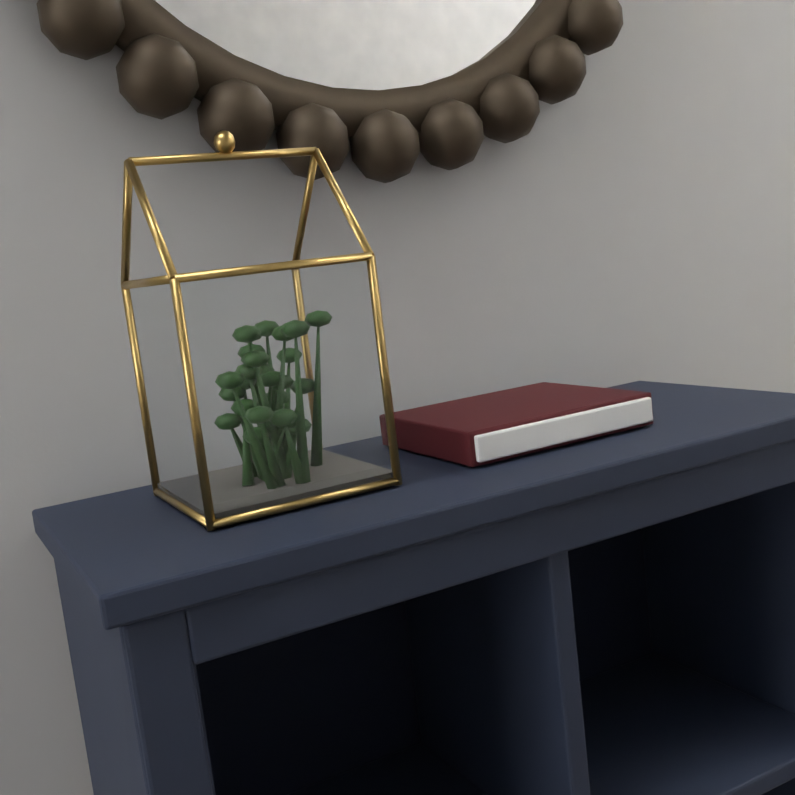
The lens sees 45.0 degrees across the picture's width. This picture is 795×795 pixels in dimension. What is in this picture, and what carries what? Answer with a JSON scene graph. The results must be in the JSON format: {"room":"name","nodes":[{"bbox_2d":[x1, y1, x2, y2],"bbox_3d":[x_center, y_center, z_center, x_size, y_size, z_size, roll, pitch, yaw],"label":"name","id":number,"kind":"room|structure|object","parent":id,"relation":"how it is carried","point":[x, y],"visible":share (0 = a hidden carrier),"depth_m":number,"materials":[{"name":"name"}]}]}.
{"room":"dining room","nodes":[
{"label":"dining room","id":0,"kind":"room"},
{"bbox_2d":[0,0,794,794],"bbox_3d":[-0.153,-1.884,0.957,9.530,5.500,0.120,-11,9,-27],"label":"wall","id":1,"kind":"structure","parent":0,"point":[626,214],"depth_m":1.10,"materials":[{"name":"white paint"}]},
{"bbox_2d":[37,0,622,182],"bbox_3d":[-0.062,-0.680,0.999,0.890,0.898,0.080,-11,9,-27],"label":"mirror","id":2,"kind":"object","parent":1,"relation":"attached to","point":[390,90],"visible":0.96,"depth_m":1.03,"materials":[{"name":"brown wood"}]},
{"bbox_3d":[0.073,1.168,-0.615,16.000,0.100,15.000,-11,9,-27],"label":"floor","id":3,"kind":"structure","parent":0,"visible":0},
{"bbox_2d":[32,381,794,794],"bbox_3d":[0.110,0.458,1.016,0.774,0.820,0.330,-11,9,-27],"label":"bookcase","id":4,"kind":"object","parent":3,"relation":"on","point":[614,613],"visible":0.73,"depth_m":0.94,"materials":[{"name":"blue wood"}]},
{"bbox_2d":[121,131,401,530],"bbox_3d":[-0.133,-0.073,0.856,0.178,0.322,0.178,-11,9,-27],"label":"terrarium","id":5,"kind":"object","parent":4,"relation":"on","point":[276,472],"visible":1,"depth_m":0.83,"materials":[{"name":"gold metal"}]},
{"bbox_2d":[379,382,652,466],"bbox_3d":[0.121,0.023,0.997,0.220,0.033,0.185,-11,9,-27],"label":"book","id":6,"kind":"object","parent":4,"relation":"on","point":[481,429],"visible":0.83,"depth_m":0.94,"materials":[{"name":"red paper"}]}
]}

